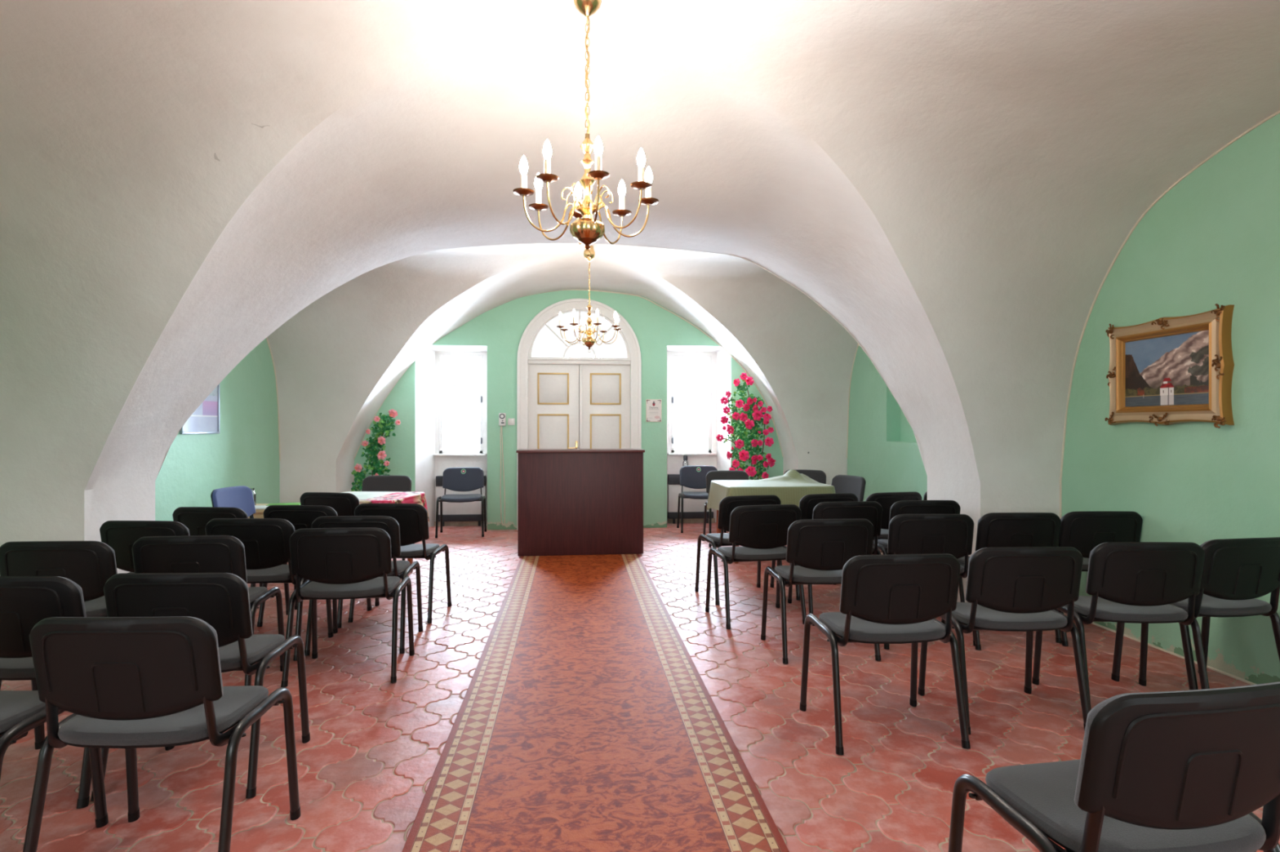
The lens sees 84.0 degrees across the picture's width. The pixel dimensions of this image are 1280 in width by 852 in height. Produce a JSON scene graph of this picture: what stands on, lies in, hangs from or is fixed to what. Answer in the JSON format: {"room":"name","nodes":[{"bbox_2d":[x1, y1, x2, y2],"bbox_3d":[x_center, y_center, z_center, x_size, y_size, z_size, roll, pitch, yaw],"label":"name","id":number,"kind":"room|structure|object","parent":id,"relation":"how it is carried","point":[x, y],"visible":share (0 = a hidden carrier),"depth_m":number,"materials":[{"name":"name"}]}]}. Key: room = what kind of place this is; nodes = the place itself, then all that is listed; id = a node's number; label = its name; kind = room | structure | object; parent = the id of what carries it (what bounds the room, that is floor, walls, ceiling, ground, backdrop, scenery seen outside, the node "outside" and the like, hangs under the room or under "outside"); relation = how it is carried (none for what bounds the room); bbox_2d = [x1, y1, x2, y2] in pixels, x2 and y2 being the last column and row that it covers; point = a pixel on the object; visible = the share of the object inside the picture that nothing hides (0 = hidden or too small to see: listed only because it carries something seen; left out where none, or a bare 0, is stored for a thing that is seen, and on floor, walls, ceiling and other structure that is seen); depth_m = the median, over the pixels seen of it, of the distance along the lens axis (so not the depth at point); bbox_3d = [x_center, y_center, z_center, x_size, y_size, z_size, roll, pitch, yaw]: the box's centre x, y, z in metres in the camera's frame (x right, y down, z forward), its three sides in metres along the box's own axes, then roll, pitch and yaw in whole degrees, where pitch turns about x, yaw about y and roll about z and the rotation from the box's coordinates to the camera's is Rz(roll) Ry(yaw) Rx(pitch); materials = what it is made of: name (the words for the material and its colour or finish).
{"room":"ceremony hall","nodes":[
{"label":"ceremony hall","id":0,"kind":"room"},
{"bbox_2d":[155,337,279,521],"bbox_3d":[-4.158,-0.350,6.910,0.001,3.420,4.270,0,0,-5],"label":"wall","id":1,"kind":"structure","parent":0,"point":[245,451],"depth_m":7.41,"materials":[{"name":"green paint"}]},
{"bbox_2d":[179,383,219,434],"bbox_3d":[-4.124,-0.320,6.677,0.024,0.790,0.680,0,0,-5],"label":"framed poster","id":2,"kind":"object","parent":1,"relation":"attached to","point":[205,420],"visible":0.41,"depth_m":6.78,"materials":[{"name":"paper"}]},
{"bbox_2d":[266,337,280,461],"bbox_3d":[-4.152,-0.624,6.875,0.016,2.078,3.274,0,0,-5],"label":"trim","id":3,"kind":"structure","parent":1,"relation":"attached to","point":[266,338],"depth_m":8.42,"materials":[{"name":"beige paint"}]},
{"bbox_2d":[415,345,487,527],"bbox_3d":[-2.448,0.154,9.439,0.903,2.372,0.650,0,0,-5],"label":"wall","id":4,"kind":"structure","parent":0,"point":[428,466],"depth_m":9.47,"materials":[{"name":"white paint"}]},
{"bbox_2d":[434,521,481,526],"bbox_3d":[-2.444,1.310,9.545,0.620,0.060,0.030,0,0,-5],"label":"baseboard","id":5,"kind":"structure","parent":4,"relation":"attached to","point":[446,523],"depth_m":9.53,"materials":[{"name":"wood"}]},
{"bbox_2d":[434,355,486,456],"bbox_3d":[-2.411,-0.281,9.570,0.682,1.359,0.155,0,0,-5],"label":"window","id":6,"kind":"structure","parent":4,"relation":"in","point":[444,360],"depth_m":9.58,"materials":[{"name":"white paint"}]},
{"bbox_2d":[354,290,782,529],"bbox_3d":[-0.941,-0.350,9.253,7.360,3.420,0.001,0,0,-5],"label":"wall","id":7,"kind":"structure","parent":0,"point":[501,328],"depth_m":9.19,"materials":[{"name":"green paint"}]},
{"bbox_2d":[498,413,506,426],"bbox_3d":[-1.769,-0.085,9.139,0.085,0.165,0.073,0,0,-5],"label":"timer","id":8,"kind":"object","parent":7,"relation":"attached to","point":[502,416],"visible":1,"depth_m":9.12,"materials":[{"name":"white plastic"}]},
{"bbox_2d":[499,426,505,524],"bbox_3d":[-1.771,0.636,9.163,0.066,1.282,0.010,0,0,-5],"label":"power cord","id":9,"kind":"object","parent":8,"relation":"hanging from","point":[501,435],"visible":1,"depth_m":9.16,"materials":[{"name":"beige paint"}]},
{"bbox_2d":[507,418,515,425],"bbox_3d":[-1.660,-0.055,9.177,0.085,0.085,0.017,0,0,-5],"label":"wall switch","id":10,"kind":"object","parent":7,"relation":"attached to","point":[510,421],"visible":1,"depth_m":9.17,"materials":[{"name":"white plastic"}]},
{"bbox_2d":[353,288,783,458],"bbox_3d":[-0.851,-0.683,9.257,5.575,2.201,0.014,0,0,-5],"label":"trim","id":11,"kind":"structure","parent":7,"relation":"attached to","point":[729,353],"depth_m":9.36,"materials":[{"name":"beige paint"}]},
{"bbox_2d":[516,298,641,530],"bbox_3d":[-0.789,-0.155,9.292,1.600,2.990,0.190,0,0,-5],"label":"door","id":12,"kind":"structure","parent":7,"relation":"in","point":[548,388],"depth_m":9.25,"materials":[{"name":"white paint"}]},
{"bbox_2d":[645,399,661,422],"bbox_3d":[0.181,-0.202,9.350,0.205,0.298,0.013,0,0,-5],"label":"certificate","id":13,"kind":"object","parent":7,"relation":"attached to","point":[653,406],"visible":1,"depth_m":9.35,"materials":[{"name":"white paper"}]},
{"bbox_2d":[527,303,631,326],"bbox_3d":[-0.784,-1.297,9.266,1.346,0.567,0.001,0,0,-5],"label":"wall","id":14,"kind":"structure","parent":0,"point":[533,310],"depth_m":9.23,"materials":[{"name":"green paint"}]},
{"bbox_2d":[533,311,626,448],"bbox_3d":[-0.815,-0.135,9.515,1.330,2.950,0.400,0,0,-5],"label":"doorway","id":15,"kind":"structure","parent":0,"point":[584,313],"depth_m":9.54,"materials":[{"name":"white paint"}]},
{"bbox_2d":[0,0,1279,602],"bbox_3d":[-0.431,-0.240,3.776,7.160,3.180,11.000,0,0,-5],"label":"ceiling","id":16,"kind":"structure","parent":0,"point":[948,191],"depth_m":4.08,"materials":[{"name":"white paint"}]},
{"bbox_2d":[512,0,658,257],"bbox_3d":[-0.214,-1.256,2.900,0.561,1.137,0.561,0,0,9],"label":"chandelier","id":17,"kind":"object","parent":16,"relation":"hanging from","point":[586,229],"visible":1,"depth_m":2.87,"materials":[{"name":"gold metal"}]},
{"bbox_2d":[555,245,621,352],"bbox_3d":[-0.509,-1.273,7.150,0.634,1.069,0.634,0,0,-42],"label":"chandelier","id":18,"kind":"object","parent":16,"relation":"hanging from","point":[588,341],"visible":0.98,"depth_m":7.12,"materials":[{"name":"gold metal"}]},
{"bbox_2d":[0,522,1279,851],"bbox_3d":[-0.373,1.366,4.008,7.400,0.055,12.100,0,0,-5],"label":"floor","id":19,"kind":"structure","parent":0,"point":[823,831],"depth_m":3.18,"materials":[{"name":"tile"}]},
{"bbox_2d":[0,690,108,828],"bbox_3d":[-2.079,0.932,2.148,0.574,0.819,0.523,0,0,1],"label":"chair","id":20,"kind":"object","parent":19,"relation":"on","point":[21,712],"visible":0.56,"depth_m":2.19,"materials":[{"name":"black paint"}]},
{"bbox_2d":[0,541,117,690],"bbox_3d":[-2.698,0.932,3.471,0.574,0.819,0.523,0,0,-4],"label":"chair","id":21,"kind":"object","parent":19,"relation":"on","point":[90,565],"visible":0.32,"depth_m":3.24,"materials":[{"name":"black paint"}]},
{"bbox_2d":[97,541,117,573],"bbox_3d":[-2.685,0.674,3.276,0.504,0.303,0.095,0,0,-4],"label":"backrest cushion","id":22,"kind":"object","parent":21,"relation":"on","point":[106,554],"depth_m":3.27,"materials":[{"name":"grey fabric"}]},
{"bbox_2d":[0,576,174,808],"bbox_3d":[-2.227,0.932,2.717,0.574,0.819,0.523,0,0,1],"label":"chair","id":23,"kind":"object","parent":19,"relation":"on","point":[25,602],"visible":0.35,"depth_m":2.49,"materials":[{"name":"black paint"}]},
{"bbox_2d":[56,576,86,617],"bbox_3d":[-2.229,0.674,2.521,0.504,0.303,0.095,0,0,1],"label":"backrest cushion","id":24,"kind":"object","parent":23,"relation":"on","point":[69,595],"depth_m":2.49,"materials":[{"name":"grey fabric"}]},
{"bbox_2d":[99,520,189,573],"bbox_3d":[-2.757,0.932,4.171,0.574,0.819,0.523,0,0,3],"label":"chair","id":25,"kind":"object","parent":19,"relation":"on","point":[121,536],"visible":0.23,"depth_m":3.93,"materials":[{"name":"black paint"}]},
{"bbox_2d":[177,521,189,535],"bbox_3d":[-2.767,0.674,3.975,0.504,0.303,0.095,0,0,3],"label":"backrest cushion","id":26,"kind":"object","parent":25,"relation":"on","point":[182,530],"depth_m":3.94,"materials":[{"name":"grey fabric"}]},
{"bbox_2d":[22,616,300,851],"bbox_3d":[-1.444,0.932,2.185,0.574,0.819,0.523,0,0,-1],"label":"chair","id":27,"kind":"object","parent":19,"relation":"on","point":[130,684],"visible":1,"depth_m":1.98,"materials":[{"name":"grey fabric"}]},
{"bbox_2d":[53,616,223,696],"bbox_3d":[-1.440,0.674,1.989,0.504,0.303,0.095,0,0,-1],"label":"backrest cushion","id":28,"kind":"object","parent":27,"relation":"on","point":[180,655],"depth_m":1.95,"materials":[{"name":"grey fabric"}]},
{"bbox_2d":[90,573,310,801],"bbox_3d":[-1.683,0.932,2.772,0.574,0.819,0.523,0,0,-2],"label":"chair","id":29,"kind":"object","parent":19,"relation":"on","point":[220,600],"visible":0.62,"depth_m":2.55,"materials":[{"name":"black paint"}]},
{"bbox_2d":[227,573,253,635],"bbox_3d":[-1.676,0.674,2.577,0.504,0.303,0.095,0,0,-2],"label":"backrest cushion","id":30,"kind":"object","parent":29,"relation":"on","point":[239,616],"depth_m":2.57,"materials":[{"name":"grey fabric"}]},
{"bbox_2d":[132,535,284,686],"bbox_3d":[-2.198,0.932,3.629,0.574,0.819,0.523,0,0,-6],"label":"chair","id":31,"kind":"object","parent":19,"relation":"on","point":[185,553],"visible":0.41,"depth_m":3.40,"materials":[{"name":"black paint"}]},
{"bbox_2d":[232,536,247,582],"bbox_3d":[-2.177,0.674,3.435,0.504,0.303,0.095,0,0,-6],"label":"backrest cushion","id":32,"kind":"object","parent":31,"relation":"on","point":[239,569],"depth_m":3.45,"materials":[{"name":"grey fabric"}]},
{"bbox_2d":[172,506,289,615],"bbox_3d":[-2.786,0.932,4.834,0.574,0.819,0.523,0,0,4],"label":"chair","id":33,"kind":"object","parent":19,"relation":"on","point":[195,519],"visible":0.19,"depth_m":4.59,"materials":[{"name":"black paint"}]},
{"bbox_2d":[210,485,262,586],"bbox_3d":[-3.284,0.932,6.064,0.523,0.819,0.574,0,0,5],"label":"chair","id":34,"kind":"object","parent":19,"relation":"on","point":[241,497],"visible":0.28,"depth_m":6.12,"materials":[{"name":"blue fabric"}]},
{"bbox_2d":[212,485,255,516],"bbox_3d":[-3.479,0.674,6.079,0.095,0.303,0.504,0,0,5],"label":"backrest cushion","id":35,"kind":"object","parent":34,"relation":"on","point":[241,497],"depth_m":6.12,"materials":[{"name":"blue fabric"}]},
{"bbox_2d":[248,503,269,518],"bbox_3d":[-3.562,1.063,6.980,0.660,0.550,0.520,0,0,-5],"label":"table","id":36,"kind":"object","parent":19,"relation":"on","point":[259,513],"visible":0.02,"depth_m":6.76,"materials":[{"name":"brown wood"}]},
{"bbox_2d":[249,488,256,505],"bbox_3d":[-3.853,0.702,7.033,0.096,0.172,0.096,0,0,-5],"label":"glass jar","id":37,"kind":"object","parent":36,"relation":"on","point":[254,492],"visible":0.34,"depth_m":7.04,"materials":[{"name":"clear glass"}]},
{"bbox_2d":[254,505,268,509],"bbox_3d":[-3.648,0.782,6.832,0.340,0.010,0.240,0,0,0],"label":"paper stack","id":38,"kind":"object","parent":36,"relation":"on","point":[257,507],"visible":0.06,"depth_m":6.81,"materials":[{"name":"white paper"}]},
{"bbox_2d":[266,502,300,506],"bbox_3d":[-3.529,0.781,7.064,0.300,0.012,0.210,0,0,-17],"label":"magazine","id":39,"kind":"object","parent":36,"relation":"on","point":[280,504],"visible":0.59,"depth_m":7.07,"materials":[{"name":"green paper"}]},
{"bbox_2d":[204,518,333,661],"bbox_3d":[-2.234,0.932,4.273,0.574,0.819,0.523,0,0,0],"label":"chair","id":40,"kind":"object","parent":19,"relation":"on","point":[265,541],"visible":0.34,"depth_m":4.05,"materials":[{"name":"black paint"}]},
{"bbox_2d":[257,505,371,628],"bbox_3d":[-2.252,0.932,4.941,0.574,0.819,0.523,0,0,4],"label":"chair","id":41,"kind":"object","parent":19,"relation":"on","point":[301,517],"visible":0.24,"depth_m":4.70,"materials":[{"name":"black paint"}]},
{"bbox_2d":[299,492,359,515],"bbox_3d":[-2.429,0.932,5.836,0.574,0.819,0.523,0,0,10],"label":"chair","id":42,"kind":"object","parent":19,"relation":"on","point":[344,504],"visible":0.16,"depth_m":5.59,"materials":[{"name":"black paint"}]},
{"bbox_2d":[280,527,414,687],"bbox_3d":[-1.579,0.932,3.895,0.574,0.819,0.523,0,0,-6],"label":"chair","id":43,"kind":"object","parent":19,"relation":"on","point":[336,563],"visible":1,"depth_m":3.69,"materials":[{"name":"black paint"}]},
{"bbox_2d":[304,515,422,656],"bbox_3d":[-1.686,0.932,4.382,0.574,0.819,0.523,0,0,-4],"label":"chair","id":44,"kind":"object","parent":19,"relation":"on","point":[401,569],"visible":0.42,"depth_m":4.18,"materials":[{"name":"black paint"}]},
{"bbox_2d":[351,408,400,491],"bbox_3d":[-3.255,0.566,8.780,0.613,1.547,0.292,0,0,-5],"label":"garland","id":45,"kind":"object","parent":19,"relation":"on","point":[384,427],"visible":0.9,"depth_m":8.75,"materials":[{"name":"green plant"}]},
{"bbox_2d":[361,475,414,560],"bbox_3d":[-2.647,0.932,7.295,0.574,0.819,0.523,0,0,-5],"label":"chair","id":46,"kind":"object","parent":19,"relation":"on","point":[386,482],"visible":0.27,"depth_m":7.49,"materials":[{"name":"black paint"}]},
{"bbox_2d":[361,475,411,492],"bbox_3d":[-2.665,0.674,7.490,0.504,0.303,0.095,0,0,-5],"label":"backrest cushion","id":47,"kind":"object","parent":46,"relation":"on","point":[386,482],"depth_m":7.49,"materials":[{"name":"grey fabric"}]},
{"bbox_2d":[347,503,451,623],"bbox_3d":[-1.694,0.932,5.053,0.574,0.819,0.523,0,0,2],"label":"chair","id":48,"kind":"object","parent":19,"relation":"on","point":[411,518],"visible":0.55,"depth_m":4.84,"materials":[{"name":"black paint"}]},
{"bbox_2d":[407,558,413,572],"bbox_3d":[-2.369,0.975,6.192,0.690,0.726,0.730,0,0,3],"label":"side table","id":49,"kind":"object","parent":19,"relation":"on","point":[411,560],"visible":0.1,"depth_m":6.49,"materials":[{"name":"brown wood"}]},
{"bbox_2d":[341,491,429,522],"bbox_3d":[-2.371,0.749,6.194,0.848,0.284,0.891,0,0,3],"label":"tablecloth","id":50,"kind":"object","parent":49,"relation":"on","point":[364,497],"visible":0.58,"depth_m":6.20,"materials":[{"name":"fabric"}]},
{"bbox_2d":[435,467,486,537],"bbox_3d":[-2.197,0.932,8.768,0.574,0.819,0.523,0,0,-8],"label":"chair","id":51,"kind":"object","parent":19,"relation":"on","point":[455,479],"visible":1,"depth_m":8.93,"materials":[{"name":"grey fabric"}]},
{"bbox_2d":[442,467,484,491],"bbox_3d":[-2.225,0.674,8.962,0.504,0.303,0.095,0,0,-8],"label":"backrest cushion","id":52,"kind":"object","parent":51,"relation":"on","point":[455,479],"depth_m":8.95,"materials":[{"name":"grey fabric"}]},
{"bbox_2d":[435,475,485,526],"bbox_3d":[-2.390,1.004,9.506,0.645,0.672,0.108,0,0,-5],"label":"radiator","id":53,"kind":"object","parent":19,"relation":"on","point":[466,511],"visible":0.52,"depth_m":9.46,"materials":[{"name":"white metal"}]},
{"bbox_2d":[438,514,481,521],"bbox_3d":[-2.390,1.225,9.506,0.645,0.090,0.108,0,0,-5],"label":"grille","id":54,"kind":"object","parent":53,"relation":"attached to","point":[446,517],"depth_m":9.46,"materials":[{"name":"black metal"}]},
{"bbox_2d":[435,475,485,486],"bbox_3d":[-2.390,0.735,9.506,0.645,0.135,0.108,0,0,-5],"label":"grille","id":55,"kind":"object","parent":53,"relation":"attached to","point":[438,478],"depth_m":9.43,"materials":[{"name":"black metal"}]},
{"bbox_2d":[402,554,789,851],"bbox_3d":[-0.262,1.332,3.551,1.210,0.011,8.320,0,0,-5],"label":"carpet runner","id":56,"kind":"object","parent":19,"relation":"on","point":[585,721],"visible":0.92,"depth_m":3.00,"materials":[{"name":"red carpet"}]},
{"bbox_2d":[515,448,644,556],"bbox_3d":[-0.627,0.787,7.519,1.315,1.078,0.470,0,0,-6],"label":"desk","id":57,"kind":"object","parent":56,"relation":"on","point":[571,501],"visible":1,"depth_m":7.30,"materials":[{"name":"brown wood"}]},
{"bbox_2d":[667,474,713,524],"bbox_3d":[0.696,1.004,9.793,0.625,0.672,0.108,0,0,-5],"label":"radiator","id":58,"kind":"object","parent":19,"relation":"on","point":[692,508],"visible":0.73,"depth_m":9.74,"materials":[{"name":"white metal"}]},
{"bbox_2d":[667,474,679,484],"bbox_3d":[0.696,0.735,9.793,0.625,0.135,0.108,0,0,-5],"label":"grille","id":59,"kind":"object","parent":58,"relation":"attached to","point":[673,479],"depth_m":9.72,"materials":[{"name":"black metal"}]},
{"bbox_2d":[682,455,688,466],"bbox_3d":[0.626,0.535,9.790,0.076,0.264,0.076,0,0,-5],"label":"bottle","id":60,"kind":"object","parent":58,"relation":"on","point":[685,457],"visible":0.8,"depth_m":9.77,"materials":[{"name":"clear glass"}]},
{"bbox_2d":[667,511,713,519],"bbox_3d":[0.696,1.225,9.793,0.625,0.090,0.108,0,0,-5],"label":"grille","id":61,"kind":"object","parent":58,"relation":"attached to","point":[671,515],"depth_m":9.74,"materials":[{"name":"black metal"}]},
{"bbox_2d":[676,466,726,533],"bbox_3d":[0.782,0.932,9.140,0.574,0.819,0.523,0,0,-3],"label":"chair","id":62,"kind":"object","parent":19,"relation":"on","point":[691,477],"visible":0.59,"depth_m":9.30,"materials":[{"name":"black paint"}]},
{"bbox_2d":[680,466,717,488],"bbox_3d":[0.771,0.674,9.336,0.504,0.303,0.095,0,0,-3],"label":"backrest cushion","id":63,"kind":"object","parent":62,"relation":"on","point":[691,477],"depth_m":9.32,"materials":[{"name":"grey fabric"}]},
{"bbox_2d":[702,470,748,546],"bbox_3d":[1.033,0.932,8.119,0.574,0.819,0.523,0,0,-3],"label":"chair","id":64,"kind":"object","parent":19,"relation":"on","point":[711,476],"visible":0.3,"depth_m":8.31,"materials":[{"name":"black paint"}]},
{"bbox_2d":[706,470,748,493],"bbox_3d":[1.022,0.674,8.315,0.504,0.303,0.095,0,0,-3],"label":"backrest cushion","id":65,"kind":"object","parent":64,"relation":"on","point":[711,476],"depth_m":8.32,"materials":[{"name":"grey fabric"}]},
{"bbox_2d":[716,510,738,563],"bbox_3d":[1.344,0.968,7.361,0.990,0.741,0.830,0,0,-7],"label":"dining table","id":66,"kind":"object","parent":19,"relation":"on","point":[718,531],"visible":0.04,"depth_m":7.65,"materials":[{"name":"brown wood"}]},
{"bbox_2d":[706,469,835,510],"bbox_3d":[1.343,0.690,7.363,1.154,0.441,0.994,0,0,-7],"label":"tablecloth","id":67,"kind":"object","parent":66,"relation":"on","point":[790,487],"visible":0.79,"depth_m":7.00,"materials":[{"name":"green fabric"}]},
{"bbox_2d":[694,494,786,604],"bbox_3d":[0.786,0.932,5.597,0.574,0.819,0.523,0,0,-15],"label":"chair","id":68,"kind":"object","parent":19,"relation":"on","point":[727,504],"visible":0.41,"depth_m":5.37,"materials":[{"name":"black paint"}]},
{"bbox_2d":[715,373,775,479],"bbox_3d":[1.341,0.330,9.153,0.760,2.021,0.294,0,0,-8],"label":"rose bush","id":69,"kind":"object","parent":19,"relation":"on","point":[752,416],"visible":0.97,"depth_m":9.09,"materials":[{"name":"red plant"}]},
{"bbox_2d":[705,504,806,629],"bbox_3d":[0.803,0.932,4.955,0.574,0.819,0.523,0,0,-12],"label":"chair","id":70,"kind":"object","parent":19,"relation":"on","point":[762,531],"visible":0.8,"depth_m":4.74,"materials":[{"name":"black paint"}]},
{"bbox_2d":[783,469,826,484],"bbox_3d":[1.885,0.932,8.288,0.574,0.819,0.523,0,0,23],"label":"chair","id":71,"kind":"object","parent":19,"relation":"on","point":[819,476],"visible":0.13,"depth_m":8.42,"materials":[{"name":"grey fabric"}]},
{"bbox_2d":[769,493,857,600],"bbox_3d":[1.422,0.932,5.742,0.574,0.819,0.523,0,0,-15],"label":"chair","id":72,"kind":"object","parent":19,"relation":"on","point":[807,503],"visible":0.17,"depth_m":5.48,"materials":[{"name":"black paint"}]},
{"bbox_2d":[760,518,880,664],"bbox_3d":[1.067,0.932,4.246,0.574,0.819,0.523,0,0,-6],"label":"chair","id":73,"kind":"object","parent":19,"relation":"on","point":[820,548],"visible":0.7,"depth_m":4.03,"materials":[{"name":"black paint"}]},
{"bbox_2d":[787,501,882,614],"bbox_3d":[1.431,0.932,5.174,0.574,0.819,0.523,0,0,-7],"label":"chair","id":74,"kind":"object","parent":19,"relation":"on","point":[872,511],"visible":0.29,"depth_m":4.93,"materials":[{"name":"black paint"}]},
{"bbox_2d":[831,475,866,501],"bbox_3d":[2.011,0.932,7.411,0.523,0.819,0.574,0,0,-23],"label":"chair","id":75,"kind":"object","parent":19,"relation":"on","point":[855,485],"visible":0.26,"depth_m":7.46,"materials":[{"name":"grey fabric"}]},
{"bbox_2d":[834,492,921,585],"bbox_3d":[1.970,0.932,5.855,0.574,0.819,0.523,0,0,-15],"label":"chair","id":76,"kind":"object","parent":19,"relation":"on","point":[886,500],"visible":0.17,"depth_m":5.61,"materials":[{"name":"black paint"}]},
{"bbox_2d":[799,553,970,755],"bbox_3d":[1.064,0.932,3.143,0.574,0.819,0.523,0,0,-6],"label":"chair","id":77,"kind":"object","parent":19,"relation":"on","point":[888,598],"visible":1,"depth_m":2.93,"materials":[{"name":"black paint"}]},
{"bbox_2d":[839,555,860,610],"bbox_3d":[1.083,0.674,2.949,0.504,0.303,0.095,0,0,-6],"label":"backrest cushion","id":78,"kind":"object","parent":77,"relation":"on","point":[850,600],"depth_m":2.91,"materials":[{"name":"grey fabric"}]},
{"bbox_2d":[872,500,964,602],"bbox_3d":[2.021,0.932,5.257,0.574,0.819,0.523,0,0,-2],"label":"chair","id":79,"kind":"object","parent":19,"relation":"on","point":[902,507],"visible":0.27,"depth_m":5.01,"materials":[{"name":"black paint"}]},
{"bbox_2d":[923,491,927,500],"bbox_3d":[2.606,0.932,6.219,0.574,0.819,0.523,0,0,-9],"label":"chair","id":80,"kind":"object","parent":19,"relation":"on","point":[925,496],"visible":0.02,"depth_m":5.97,"materials":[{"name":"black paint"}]},
{"bbox_2d":[884,514,981,650],"bbox_3d":[1.755,0.932,4.473,0.574,0.819,0.523,0,0,1],"label":"chair","id":81,"kind":"object","parent":19,"relation":"on","point":[908,534],"visible":0.44,"depth_m":4.24,"materials":[{"name":"black paint"}]},
{"bbox_2d":[917,546,1089,734],"bbox_3d":[1.685,0.932,3.318,0.574,0.819,0.523,0,0,-2],"label":"chair","id":82,"kind":"object","parent":19,"relation":"on","point":[1009,588],"visible":0.87,"depth_m":3.11,"materials":[{"name":"black paint"}]},
{"bbox_2d":[964,547,984,599],"bbox_3d":[1.692,0.674,3.123,0.504,0.303,0.095,0,0,-2],"label":"backrest cushion","id":83,"kind":"object","parent":82,"relation":"on","point":[975,590],"depth_m":3.10,"materials":[{"name":"grey fabric"}]},
{"bbox_2d":[941,512,1068,646],"bbox_3d":[2.314,0.932,4.540,0.574,0.819,0.523,0,0,0],"label":"chair","id":84,"kind":"object","parent":19,"relation":"on","point":[994,530],"visible":0.4,"depth_m":4.31,"materials":[{"name":"black paint"}]},
{"bbox_2d":[975,513,987,547],"bbox_3d":[2.315,0.674,4.344,0.504,0.303,0.095,0,0,0],"label":"backrest cushion","id":85,"kind":"object","parent":84,"relation":"on","point":[982,526],"depth_m":4.33,"materials":[{"name":"grey fabric"}]},
{"bbox_2d":[1053,511,1142,643],"bbox_3d":[2.855,0.932,4.606,0.574,0.819,0.523,0,0,0],"label":"chair","id":86,"kind":"object","parent":19,"relation":"on","point":[1083,531],"visible":0.33,"depth_m":4.37,"materials":[{"name":"black paint"}]},
{"bbox_2d":[947,682,1279,851],"bbox_3d":[1.105,0.932,1.649,0.574,0.819,0.523,0,0,-10],"label":"chair","id":87,"kind":"object","parent":19,"relation":"on","point":[1182,771],"visible":1,"depth_m":1.43,"materials":[{"name":"black paint"}]},
{"bbox_2d":[1074,682,1279,806],"bbox_3d":[1.139,0.674,1.456,0.504,0.303,0.095,0,0,-10],"label":"backrest cushion","id":88,"kind":"object","parent":87,"relation":"on","point":[1139,749],"depth_m":1.41,"materials":[{"name":"grey fabric"}]},
{"bbox_2d":[1031,542,1209,711],"bbox_3d":[2.320,0.932,3.446,0.574,0.819,0.523,0,0,2],"label":"chair","id":89,"kind":"object","parent":19,"relation":"on","point":[1127,582],"visible":0.88,"depth_m":3.24,"materials":[{"name":"black paint"}]},
{"bbox_2d":[1085,542,1155,606],"bbox_3d":[2.314,0.674,3.250,0.504,0.303,0.095,0,0,2],"label":"backrest cushion","id":90,"kind":"object","parent":89,"relation":"on","point":[1123,573],"depth_m":3.22,"materials":[{"name":"grey fabric"}]},
{"bbox_2d":[1111,537,1279,690],"bbox_3d":[2.813,0.932,3.557,0.574,0.819,0.523,0,0,-10],"label":"chair","id":91,"kind":"object","parent":19,"relation":"on","point":[1236,572],"visible":0.72,"depth_m":3.34,"materials":[{"name":"black paint"}]},
{"bbox_2d":[666,345,730,523],"bbox_3d":[0.753,0.140,9.736,0.858,2.400,0.650,0,0,-5],"label":"wall","id":92,"kind":"structure","parent":0,"point":[721,359],"depth_m":9.83,"materials":[{"name":"white paint"}]},
{"bbox_2d":[667,518,715,523],"bbox_3d":[0.712,1.310,9.838,0.660,0.060,0.030,0,0,-5],"label":"baseboard","id":93,"kind":"structure","parent":92,"relation":"attached to","point":[691,520],"depth_m":9.82,"materials":[{"name":"tile"}]},
{"bbox_2d":[667,355,716,455],"bbox_3d":[0.715,-0.289,9.861,0.668,1.377,0.155,0,0,-5],"label":"window","id":94,"kind":"structure","parent":92,"relation":"in","point":[705,361],"depth_m":9.88,"materials":[{"name":"white paint"}]},
{"bbox_2d":[847,113,1279,684],"bbox_3d":[3.213,-0.350,4.115,0.160,3.420,11.200,0,0,-5],"label":"wall","id":95,"kind":"structure","parent":0,"point":[1213,238],"depth_m":4.02,"materials":[{"name":"green paint"}]},
{"bbox_2d":[846,343,858,458],"bbox_3d":[2.812,-0.624,7.523,0.016,2.078,3.274,0,0,-5],"label":"trim","id":96,"kind":"structure","parent":95,"relation":"attached to","point":[858,344],"depth_m":9.07,"materials":[{"name":"beige paint"}]},
{"bbox_2d":[1059,483,1062,518],"bbox_3d":[3.035,0.875,5.130,0.016,0.930,0.014,0,0,-5],"label":"trim","id":97,"kind":"structure","parent":95,"relation":"attached to","point":[1060,484],"depth_m":5.12,"materials":[{"name":"beige paint"}]},
{"bbox_2d":[1063,613,1257,684],"bbox_3d":[3.212,1.336,3.211,0.014,0.016,3.860,0,0,-5],"label":"trim","id":98,"kind":"structure","parent":95,"relation":"attached to","point":[1094,624],"depth_m":4.14,"materials":[{"name":"beige paint"}]},
{"bbox_2d":[1104,303,1234,428],"bbox_3d":[3.092,-0.324,4.205,0.064,0.675,0.863,0,0,-5],"label":"framed painting","id":99,"kind":"object","parent":95,"relation":"attached to","point":[1165,371],"visible":1,"depth_m":4.12,"materials":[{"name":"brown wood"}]},
{"bbox_2d":[1059,110,1279,483],"bbox_3d":[3.213,-0.594,3.211,0.016,2.018,3.874,0,0,-5],"label":"trim","id":100,"kind":"structure","parent":95,"relation":"attached to","point":[1158,198],"depth_m":4.55,"materials":[{"name":"beige paint"}]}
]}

